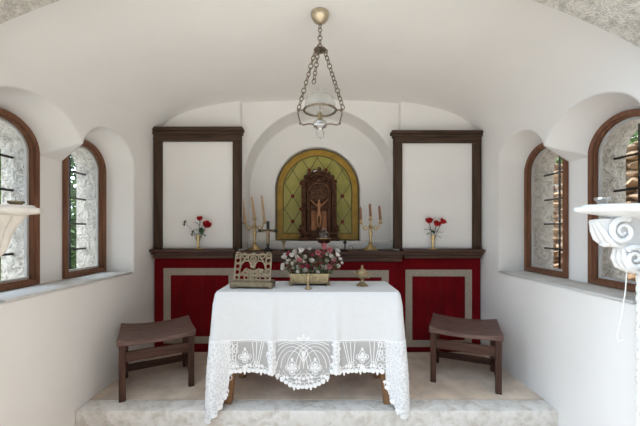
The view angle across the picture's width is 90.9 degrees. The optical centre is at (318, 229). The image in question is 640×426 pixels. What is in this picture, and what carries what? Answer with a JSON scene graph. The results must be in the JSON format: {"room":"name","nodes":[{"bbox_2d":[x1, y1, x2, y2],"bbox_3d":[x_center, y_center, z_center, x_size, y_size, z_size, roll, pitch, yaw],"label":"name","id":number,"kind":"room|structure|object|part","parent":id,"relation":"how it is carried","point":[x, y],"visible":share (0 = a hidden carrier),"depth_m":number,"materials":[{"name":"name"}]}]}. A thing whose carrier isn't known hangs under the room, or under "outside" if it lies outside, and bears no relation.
{"room":"church","nodes":[
{"label":"church","id":0,"kind":"room"},
{"bbox_2d":[0,121,95,279],"bbox_3d":[-2.216,0.165,2.575,0.228,2.830,2.750,0,0,0],"label":"wall","id":1,"kind":"structure","parent":0,"point":[12,170],"depth_m":2.31,"materials":[{"name":"stone"}]},
{"bbox_2d":[0,108,39,290],"bbox_3d":[-2.155,-0.194,2.046,0.235,1.177,0.532,0,0,0],"label":"window","id":2,"kind":"structure","parent":1,"relation":"in","point":[31,147],"depth_m":2.26,"materials":[{"name":"brown wood"}]},
{"bbox_2d":[62,140,105,278],"bbox_3d":[-2.155,-0.194,2.775,0.235,1.177,0.510,0,0,0],"label":"window","id":3,"kind":"structure","parent":1,"relation":"in","point":[67,272],"depth_m":2.86,"materials":[{"name":"brown wood"}]},
{"bbox_2d":[0,62,154,425],"bbox_3d":[-1.950,0.315,2.575,0.300,2.530,2.750,0,0,0],"label":"wall","id":4,"kind":"structure","parent":0,"point":[59,350],"depth_m":2.39,"materials":[{"name":"paint"}]},
{"bbox_2d":[0,271,132,302],"bbox_3d":[-1.923,0.406,2.409,0.270,0.018,1.229,0,0,0],"label":"trim","id":5,"kind":"structure","parent":4,"relation":"attached to","point":[24,292],"depth_m":2.25,"materials":[{"name":"stone"}]},
{"bbox_2d":[75,400,557,425],"bbox_3d":[-0.018,1.440,2.397,3.567,0.220,0.157,0,0,0],"label":"step","id":6,"kind":"structure","parent":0,"point":[93,412],"depth_m":2.32,"materials":[{"name":"stone"}]},
{"bbox_2d":[90,352,543,399],"bbox_3d":[-0.018,1.430,3.037,3.665,0.200,1.126,0,0,0],"label":"floor","id":7,"kind":"structure","parent":0,"point":[455,379],"depth_m":2.71,"materials":[{"name":"stone"}]},
{"bbox_2d":[117,315,195,402],"bbox_3d":[-1.418,1.085,2.764,0.570,0.488,0.510,0,0,-29],"label":"stool","id":8,"kind":"object","parent":7,"relation":"on","point":[130,334],"visible":1,"depth_m":2.66,"materials":[{"name":"brown wood"}]},
{"bbox_3d":[-1.529,1.112,2.449,0.046,0.435,0.046,0,0,-29],"label":"leg","id":9,"kind":"part","parent":8,"relation":"part of","materials":[{"name":"brown wood"}]},
{"bbox_3d":[-1.744,1.112,2.837,0.046,0.435,0.046,0,0,-29],"label":"leg","id":10,"kind":"part","parent":8,"relation":"part of","materials":[{"name":"brown wood"}]},
{"bbox_3d":[-1.418,0.875,2.764,0.570,0.066,0.510,0,0,-29],"label":"seat","id":11,"kind":"part","parent":8,"relation":"part of","materials":[{"name":"brown wood"}]},
{"bbox_3d":[-1.310,0.991,2.570,0.464,0.078,0.026,0,0,-29],"label":"rail","id":12,"kind":"part","parent":8,"relation":"part of","materials":[{"name":"brown wood"}]},
{"bbox_3d":[-1.307,1.112,3.079,0.046,0.435,0.046,0,0,-29],"label":"leg","id":13,"kind":"part","parent":8,"relation":"part of","materials":[{"name":"brown wood"}]},
{"bbox_3d":[-1.092,1.112,2.691,0.046,0.435,0.046,0,0,-29],"label":"leg","id":14,"kind":"part","parent":8,"relation":"part of","materials":[{"name":"brown wood"}]},
{"bbox_2d":[224,371,390,403],"bbox_3d":[-0.086,0.903,2.634,1.373,0.862,0.488,0,0,0],"label":"altar table","id":15,"kind":"object","parent":7,"relation":"on","point":[385,395],"visible":0.19,"depth_m":2.40,"materials":[{"name":"brown wood"}]},
{"bbox_3d":[-0.650,0.919,2.437,0.166,0.829,0.061,0,0,-12],"label":"leg","id":16,"kind":"part","parent":15,"relation":"part of","materials":[{"name":"brown wood"}]},
{"bbox_3d":[-0.650,0.919,2.834,0.170,0.830,0.064,0,0,16],"label":"leg","id":17,"kind":"part","parent":15,"relation":"part of","materials":[{"name":"brown wood"}]},
{"bbox_2d":[205,281,409,423],"bbox_3d":[-0.087,0.936,2.610,1.523,0.937,0.683,0,0,0],"label":"tablecloth","id":18,"kind":"object","parent":15,"relation":"on","point":[294,333],"visible":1,"depth_m":2.36,"materials":[{"name":"white fabric"}]},
{"bbox_2d":[230,252,275,288],"bbox_3d":[-0.537,0.323,2.567,0.344,0.288,0.145,0,0,4],"label":"book stand","id":19,"kind":"object","parent":18,"relation":"on","point":[255,282],"visible":1,"depth_m":2.55,"materials":[{"name":"gold metal"}]},
{"bbox_3d":[-0.538,0.294,2.563,0.307,0.229,0.065,0,0,4],"label":"pierced panel","id":20,"kind":"part","parent":19,"relation":"part of","materials":[{"name":"gold metal"}]},
{"bbox_2d":[305,273,311,289],"bbox_3d":[-0.085,0.406,2.490,0.054,0.122,0.054,0,0,0],"label":"candlestick","id":21,"kind":"object","parent":18,"relation":"on","point":[307,287],"visible":1,"depth_m":2.48,"materials":[{"name":"gold metal"}]},
{"bbox_3d":[-0.085,0.393,2.490,0.034,0.096,0.033,0,0,0],"label":"stem","id":22,"kind":"part","parent":21,"relation":"part of","materials":[{"name":"gold metal"}]},
{"bbox_2d":[289,272,329,285],"bbox_3d":[-0.081,0.417,2.700,0.352,0.100,0.140,0,0,0],"label":"planter","id":23,"kind":"object","parent":18,"relation":"on","point":[295,278],"visible":0.94,"depth_m":2.65,"materials":[{"name":"gold metal"}]},
{"bbox_2d":[280,243,342,276],"bbox_3d":[-0.064,0.267,2.696,0.533,0.323,0.278,0,0,0],"label":"flower arrangement","id":24,"kind":"object","parent":23,"relation":"in","point":[300,264],"visible":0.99,"depth_m":2.66,"materials":[{"name":"white plant"}]},
{"bbox_2d":[353,265,371,286],"bbox_3d":[0.363,0.379,2.640,0.121,0.176,0.104,0,0,-40],"label":"oil lamp","id":25,"kind":"object","parent":18,"relation":"on","point":[361,273],"visible":1,"depth_m":2.61,"materials":[{"name":"gold metal"}]},
{"bbox_3d":[0.362,0.382,2.640,0.104,0.054,0.104,0,0,0],"label":"lamp shade","id":26,"kind":"part","parent":25,"relation":"part of","materials":[{"name":"gold metal"}]},
{"bbox_3d":[0.362,0.323,2.640,0.100,0.064,0.100,0,0,0],"label":"lid","id":27,"kind":"part","parent":25,"relation":"part of","materials":[{"name":"gold metal"}]},
{"bbox_3d":[0.482,0.919,2.834,0.157,0.829,0.065,0,0,-19],"label":"leg","id":28,"kind":"part","parent":15,"relation":"part of","materials":[{"name":"brown wood"}]},
{"bbox_3d":[0.482,0.919,2.437,0.153,0.828,0.063,0,0,14],"label":"leg","id":29,"kind":"part","parent":15,"relation":"part of","materials":[{"name":"brown wood"}]},
{"bbox_2d":[149,249,485,351],"bbox_3d":[-0.018,0.766,3.598,3.557,1.123,0.595,0,0,0],"label":"altar","id":30,"kind":"object","parent":7,"relation":"on","point":[446,282],"visible":0.46,"depth_m":3.42,"materials":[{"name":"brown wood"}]},
{"bbox_2d":[193,235,202,248],"bbox_3d":[-1.295,0.129,3.377,0.100,0.150,0.100,0,0,0],"label":"bud vase","id":31,"kind":"object","parent":30,"relation":"on","point":[197,236],"visible":0.99,"depth_m":3.36,"materials":[{"name":"gold metal"}]},
{"bbox_2d":[193,216,205,230],"bbox_3d":[-1.272,0.001,3.358,0.136,0.307,0.065,0,0,0],"label":"rose","id":32,"kind":"object","parent":31,"relation":"in","point":[199,218],"visible":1,"depth_m":3.36,"materials":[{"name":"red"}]},
{"bbox_2d":[194,220,211,240],"bbox_3d":[-1.234,0.020,3.345,0.196,0.250,0.091,0,0,21],"label":"rose","id":33,"kind":"object","parent":31,"relation":"in","point":[206,224],"visible":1,"depth_m":3.35,"materials":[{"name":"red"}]},
{"bbox_2d":[242,216,265,250],"bbox_3d":[-0.728,0.038,3.560,0.262,0.386,0.160,0,0,25],"label":"candelabrum","id":34,"kind":"object","parent":30,"relation":"on","point":[254,247],"visible":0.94,"depth_m":3.54,"materials":[{"name":"gold metal"}]},
{"bbox_2d":[243,200,245,219],"bbox_3d":[-0.854,-0.249,3.559,0.057,0.297,0.029,0,0,-3],"label":"candle","id":35,"kind":"object","parent":34,"relation":"on","point":[244,217],"visible":0.6,"depth_m":3.55,"materials":[{"name":"beige wax"}]},
{"bbox_2d":[251,196,255,215],"bbox_3d":[-0.744,-0.261,3.559,0.060,0.247,0.029,0,0,-3],"label":"candle","id":36,"kind":"object","parent":34,"relation":"on","point":[252,202],"visible":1,"depth_m":3.55,"materials":[{"name":"beige wax"}]},
{"bbox_3d":[-0.728,0.023,3.560,0.052,0.277,0.052,0,0,0],"label":"stem","id":37,"kind":"part","parent":34,"relation":"part of","materials":[{"name":"gold metal"}]},
{"bbox_2d":[261,195,265,219],"bbox_3d":[-0.632,-0.248,3.561,0.060,0.297,0.029,0,0,3],"label":"candle","id":38,"kind":"object","parent":34,"relation":"on","point":[262,203],"visible":1,"depth_m":3.55,"materials":[{"name":"beige wax"}]},
{"bbox_2d":[258,221,277,250],"bbox_3d":[-0.554,0.067,3.418,0.216,0.325,0.063,0,0,0],"label":"cross","id":39,"kind":"object","parent":30,"relation":"on","point":[267,230],"visible":1,"depth_m":3.41,"materials":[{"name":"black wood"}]},
{"bbox_2d":[279,241,287,250],"bbox_3d":[-0.384,0.173,3.420,0.092,0.112,0.092,0,0,0],"label":"candle holder","id":40,"kind":"object","parent":30,"relation":"on","point":[283,242],"visible":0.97,"depth_m":3.40,"materials":[{"name":"grey metal"}]},
{"bbox_2d":[316,232,331,250],"bbox_3d":[0.056,0.104,3.500,0.170,0.250,0.170,0,0,0],"label":"lamp","id":41,"kind":"object","parent":30,"relation":"on","point":[320,240],"visible":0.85,"depth_m":3.44,"materials":[{"name":"brown metal"}]},
{"bbox_3d":[0.056,0.162,3.500,0.160,0.135,0.160,0,0,0],"label":"lamp shade","id":42,"kind":"part","parent":41,"relation":"part of","materials":[{"name":"glass"}]},
{"bbox_2d":[341,240,352,250],"bbox_3d":[0.292,0.171,3.413,0.124,0.116,0.100,0,0,34],"label":"chamberstick","id":43,"kind":"object","parent":30,"relation":"on","point":[344,242],"visible":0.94,"depth_m":3.42,"materials":[{"name":"black metal"}]},
{"bbox_2d":[358,216,382,250],"bbox_3d":[0.583,0.038,3.560,0.262,0.386,0.160,0,0,25],"label":"candelabrum","id":44,"kind":"object","parent":30,"relation":"on","point":[370,247],"visible":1,"depth_m":3.54,"materials":[{"name":"gold metal"}]},
{"bbox_2d":[359,206,361,219],"bbox_3d":[0.469,-0.185,3.560,0.031,0.167,0.031,-1,0,0],"label":"candle","id":45,"kind":"object","parent":44,"relation":"on","point":[360,208],"visible":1,"depth_m":3.55,"materials":[{"name":"wax"}]},
{"bbox_3d":[0.583,0.023,3.560,0.052,0.277,0.052,0,0,0],"label":"stem","id":46,"kind":"part","parent":44,"relation":"part of","materials":[{"name":"gold metal"}]},
{"bbox_2d":[378,206,381,219],"bbox_3d":[0.689,-0.192,3.561,0.043,0.183,0.031,0,0,6],"label":"candle","id":47,"kind":"object","parent":44,"relation":"on","point":[379,207],"visible":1,"depth_m":3.55,"materials":[{"name":"wax"}]},
{"bbox_2d":[428,235,437,248],"bbox_3d":[1.222,0.129,3.377,0.100,0.150,0.100,0,0,0],"label":"bud vase","id":48,"kind":"object","parent":30,"relation":"on","point":[432,236],"visible":0.98,"depth_m":3.36,"materials":[{"name":"gold metal"}]},
{"bbox_2d":[424,217,432,234],"bbox_3d":[1.167,0.009,3.354,0.094,0.291,0.081,0,0,17],"label":"rose","id":49,"kind":"object","parent":48,"relation":"in","point":[429,220],"visible":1,"depth_m":3.36,"materials":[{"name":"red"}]},
{"bbox_2d":[431,220,440,234],"bbox_3d":[1.241,0.019,3.339,0.107,0.251,0.080,0,0,43],"label":"rose","id":50,"kind":"object","parent":48,"relation":"in","point":[436,222],"visible":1,"depth_m":3.34,"materials":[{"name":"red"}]},
{"bbox_2d":[435,218,446,237],"bbox_3d":[1.294,0.012,3.352,0.140,0.286,0.075,0,0,0],"label":"rose","id":51,"kind":"object","parent":48,"relation":"in","point":[442,220],"visible":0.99,"depth_m":3.36,"materials":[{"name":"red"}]},
{"bbox_2d":[429,313,503,394],"bbox_3d":[1.322,1.085,2.868,0.570,0.488,0.510,0,0,24],"label":"stool","id":52,"kind":"object","parent":7,"relation":"on","point":[481,329],"visible":1,"depth_m":2.74,"materials":[{"name":"brown wood"}]},
{"bbox_3d":[1.003,1.112,2.767,0.046,0.435,0.046,0,0,24],"label":"leg","id":53,"kind":"part","parent":52,"relation":"part of","materials":[{"name":"brown wood"}]},
{"bbox_3d":[1.184,1.112,3.172,0.046,0.435,0.046,0,0,24],"label":"leg","id":54,"kind":"part","parent":52,"relation":"part of","materials":[{"name":"brown wood"}]},
{"bbox_3d":[1.232,0.991,2.665,0.464,0.078,0.026,0,0,24],"label":"rail","id":55,"kind":"part","parent":52,"relation":"part of","materials":[{"name":"brown wood"}]},
{"bbox_3d":[1.322,0.875,2.868,0.570,0.066,0.510,0,0,24],"label":"seat","id":56,"kind":"part","parent":52,"relation":"part of","materials":[{"name":"brown wood"}]},
{"bbox_3d":[1.641,1.112,2.969,0.046,0.435,0.046,0,0,24],"label":"leg","id":57,"kind":"part","parent":52,"relation":"part of","materials":[{"name":"brown wood"}]},
{"bbox_3d":[1.460,1.112,2.563,0.046,0.435,0.046,0,0,24],"label":"leg","id":58,"kind":"part","parent":52,"relation":"part of","materials":[{"name":"brown wood"}]},
{"bbox_2d":[163,100,474,257],"bbox_3d":[0.000,-0.045,3.865,4.600,3.150,0.770,0,0,0],"label":"wall","id":59,"kind":"structure","parent":0,"point":[273,134],"depth_m":3.81,"materials":[{"name":"paint"}]},
{"bbox_2d":[152,126,244,248],"bbox_3d":[-1.308,-0.451,3.418,0.976,1.310,0.120,0,0,0],"label":"frame","id":60,"kind":"object","parent":59,"relation":"attached to","point":[198,169],"visible":0.98,"depth_m":3.43,"materials":[{"name":"brown wood"}]},
{"bbox_3d":[-1.744,-0.380,3.436,0.088,1.169,0.084,0,0,0],"label":"post","id":61,"kind":"part","parent":60,"relation":"part of","materials":[{"name":"brown wood"}]},
{"bbox_3d":[-1.317,-0.384,3.454,0.836,1.174,0.048,0,0,0],"label":"plaster panel","id":62,"kind":"part","parent":60,"relation":"part of","materials":[{"name":"white paint"}]},
{"bbox_3d":[-1.308,-1.034,3.418,0.976,0.146,0.120,0,0,0],"label":"cornice","id":63,"kind":"part","parent":60,"relation":"part of","materials":[{"name":"brown wood"}]},
{"bbox_3d":[-0.890,-0.380,3.436,0.088,1.169,0.084,0,0,0],"label":"post","id":64,"kind":"part","parent":60,"relation":"part of","materials":[{"name":"brown wood"}]},
{"bbox_2d":[276,149,358,239],"bbox_3d":[-0.019,-0.447,3.986,1.046,1.152,0.049,0,0,0],"label":"stained glass","id":65,"kind":"object","parent":59,"relation":"attached to","point":[288,186],"visible":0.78,"depth_m":3.99,"materials":[{"name":"yellow"}]},
{"bbox_2d":[248,241,392,248],"bbox_3d":[0.015,0.180,3.818,1.724,0.097,0.156,0,0,0],"label":"trim","id":66,"kind":"structure","parent":59,"relation":"attached to","point":[262,244],"depth_m":3.74,"materials":[{"name":"paint"}]},
{"bbox_2d":[298,167,339,240],"bbox_3d":[0.000,-0.313,3.800,0.502,0.889,0.140,0,0,0],"label":"tabernacle","id":67,"kind":"object","parent":66,"relation":"on","point":[318,187],"visible":1,"depth_m":3.76,"materials":[{"name":"brown carved dark wood"}]},
{"bbox_3d":[0.000,-0.321,3.840,0.322,0.684,0.040,0,0,0],"label":"panel","id":68,"kind":"part","parent":67,"relation":"part of","materials":[{"name":"brown wood"}]},
{"bbox_2d":[390,130,483,248],"bbox_3d":[1.271,-0.432,3.418,0.981,1.273,0.120,0,0,0],"label":"frame","id":69,"kind":"object","parent":59,"relation":"attached to","point":[437,173],"visible":1,"depth_m":3.43,"materials":[{"name":"brown wood"}]},
{"bbox_3d":[0.858,-0.372,3.436,0.088,1.151,0.084,0,0,0],"label":"post","id":70,"kind":"part","parent":69,"relation":"part of","materials":[{"name":"brown wood"}]},
{"bbox_3d":[1.283,-0.375,3.454,0.833,1.156,0.048,0,0,0],"label":"plaster panel","id":71,"kind":"part","parent":69,"relation":"part of","materials":[{"name":"white paint"}]},
{"bbox_3d":[1.271,-1.006,3.418,0.981,0.125,0.120,0,0,0],"label":"cornice","id":72,"kind":"part","parent":69,"relation":"part of","materials":[{"name":"brown wood"}]},
{"bbox_3d":[1.709,-0.372,3.436,0.088,1.151,0.084,0,0,0],"label":"post","id":73,"kind":"part","parent":69,"relation":"part of","materials":[{"name":"brown wood"}]},
{"bbox_2d":[0,0,639,142],"bbox_3d":[-0.018,-1.330,2.575,4.065,0.760,2.650,0,0,0],"label":"ceiling","id":74,"kind":"structure","parent":0,"point":[139,65],"depth_m":2.34,"materials":[{"name":"paint"}]},
{"bbox_2d":[297,7,344,138],"bbox_3d":[0.009,-1.034,2.121,0.238,0.846,0.232,0,0,-44],"label":"hanging lamp","id":75,"kind":"object","parent":74,"relation":"hanging from","point":[319,15],"visible":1,"depth_m":2.11,"materials":[{"name":"gold metal"}]},
{"bbox_3d":[-0.091,-0.761,2.120,0.117,0.118,0.023,0,0,0],"label":"arm","id":76,"kind":"part","parent":75,"relation":"part of","materials":[{"name":"metal"}]},
{"bbox_3d":[-0.084,-1.006,2.120,0.130,0.398,0.029,0,0,0],"label":"chain","id":77,"kind":"part","parent":75,"relation":"part of","materials":[{"name":"metal"}]},
{"bbox_3d":[-0.022,-1.077,2.079,0.051,0.243,0.034,0,0,-34],"label":"pull chain","id":78,"kind":"part","parent":75,"relation":"part of","materials":[{"name":"metal"}]},
{"bbox_3d":[0.007,-1.305,2.120,0.031,0.174,0.019,0,0,28],"label":"chain","id":79,"kind":"part","parent":75,"relation":"part of","materials":[{"name":"metal"}]},
{"bbox_3d":[0.103,-1.006,2.120,0.142,0.398,0.030,0,0,0],"label":"chain","id":80,"kind":"part","parent":75,"relation":"part of","materials":[{"name":"metal"}]},
{"bbox_3d":[0.105,-0.761,2.120,0.117,0.118,0.023,0,0,0],"label":"arm","id":81,"kind":"part","parent":75,"relation":"part of","materials":[{"name":"metal"}]},
{"bbox_2d":[0,0,639,47],"bbox_3d":[0.000,-0.120,1.423,4.700,3.400,0.305,0,0,0],"label":"wall","id":82,"kind":"structure","parent":0,"point":[621,18],"depth_m":1.52,"materials":[{"name":"stone"}]},
{"bbox_2d":[0,204,42,256],"bbox_3d":[-1.650,0.039,1.700,0.294,0.345,0.251,0,0,0],"label":"holy water font","id":83,"kind":"object","parent":82,"relation":"attached to","point":[11,215],"depth_m":1.68,"materials":[{"name":"white stone"}]},
{"bbox_2d":[7,200,24,204],"bbox_3d":[-1.635,-0.137,1.700,0.071,0.044,0.070,0,0,0],"label":"dish","id":84,"kind":"object","parent":83,"relation":"on","point":[15,202],"visible":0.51,"depth_m":1.68,"materials":[{"name":"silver metal"}]},
{"bbox_2d":[0,204,42,215],"bbox_3d":[-1.650,-0.095,1.700,0.294,0.078,0.251,0,0,0],"label":"basin","id":85,"kind":"object","parent":83,"relation":"in","point":[5,209],"depth_m":1.65,"materials":[{"name":"white stone"}]},
{"bbox_2d":[480,57,639,425],"bbox_3d":[1.915,0.315,2.575,0.300,2.530,2.750,0,0,0],"label":"wall","id":86,"kind":"structure","parent":0,"point":[562,344],"depth_m":2.40,"materials":[{"name":"paint"}]},
{"bbox_2d":[498,271,636,303],"bbox_3d":[1.888,0.406,2.421,0.270,0.018,1.322,0,0,0],"label":"trim","id":87,"kind":"structure","parent":86,"relation":"attached to","point":[603,291],"depth_m":2.25,"materials":[{"name":"stone"}]},
{"bbox_2d":[534,119,639,279],"bbox_3d":[2.181,0.165,2.575,0.228,2.830,2.750,0,0,0],"label":"wall","id":88,"kind":"structure","parent":0,"point":[614,171],"depth_m":3.01,"materials":[{"name":"stone"}]},
{"bbox_2d":[524,143,568,277],"bbox_3d":[2.120,-0.194,2.818,0.235,1.177,0.540,0,0,0],"label":"window","id":89,"kind":"structure","parent":88,"relation":"in","point":[531,161],"depth_m":2.93,"materials":[{"name":"brown wood"}]},
{"bbox_2d":[588,109,639,291],"bbox_3d":[2.120,-0.194,2.090,0.235,1.177,0.540,0,0,0],"label":"window","id":90,"kind":"structure","parent":88,"relation":"in","point":[595,151],"depth_m":2.29,"materials":[{"name":"brown wood"}]},
{"bbox_2d":[573,203,639,273],"bbox_3d":[1.569,0.051,1.700,0.387,0.375,0.271,0,0,0],"label":"holy water font","id":91,"kind":"object","parent":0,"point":[619,230],"depth_m":1.66,"materials":[{"name":"white stone"}]},
{"bbox_2d":[594,197,611,203],"bbox_3d":[1.530,-0.151,1.700,0.071,0.059,0.070,0,0,0],"label":"bowl","id":92,"kind":"object","parent":91,"relation":"on","point":[599,200],"visible":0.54,"depth_m":1.68,"materials":[{"name":"silver metal"}]},
{"bbox_2d":[573,203,639,218],"bbox_3d":[1.569,-0.098,1.700,0.386,0.078,0.271,0,0,0],"label":"basin","id":93,"kind":"object","parent":91,"relation":"in","point":[622,210],"depth_m":1.63,"materials":[{"name":"white stone"}]},
{"bbox_2d":[616,271,626,341],"bbox_3d":[1.643,0.408,1.709,0.048,0.405,0.011,0,0,17],"label":"cord","id":94,"kind":"object","parent":91,"relation":"hanging from","point":[626,271],"visible":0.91,"depth_m":1.71,"materials":[{"name":"white fabric"}]},
{"bbox_2d":[635,274,639,425],"bbox_3d":[1.725,0.828,1.690,0.046,1.404,0.044,0,0,0],"label":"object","id":95,"kind":"object","parent":91,"relation":"hanging from","point":[637,298],"visible":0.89,"depth_m":1.69,"materials":[{"name":"white"}]},
{"label":"outside","id":96,"kind":"structure","parent":0,"visible":0},
{"bbox_3d":[0.000,1.710,2.000,28.000,0.240,28.000,0,0,0],"label":"ground","id":97,"kind":"structure","parent":96,"visible":0},
{"bbox_2d":[0,150,0,280],"bbox_3d":[-3.727,-0.024,3.275,1.282,3.236,1.609,0,0,15],"label":"tree","id":98,"kind":"object","parent":97,"relation":"on","point":[0,150],"visible":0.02,"depth_m":3.49,"materials":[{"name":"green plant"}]},
{"bbox_2d":[71,155,75,268],"bbox_3d":[-3.702,-0.169,5.054,1.243,3.535,2.035,0,0,0],"label":"tree","id":99,"kind":"object","parent":97,"relation":"on","point":[73,189],"visible":0.09,"depth_m":4.50,"materials":[{"name":"green plant"}]},
{"bbox_2d":[553,141,637,280],"bbox_3d":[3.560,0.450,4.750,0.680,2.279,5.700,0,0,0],"label":"wall","id":100,"kind":"structure","parent":97,"relation":"on","point":[627,178],"depth_m":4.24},
{"bbox_2d":[627,130,637,152],"bbox_3d":[3.502,-1.352,2.811,0.946,1.308,1.856,0,0,-17],"label":"shrub","id":101,"kind":"object","parent":100,"relation":"on","point":[635,136],"visible":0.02,"depth_m":3.19,"materials":[{"name":"green plant"}]}
]}

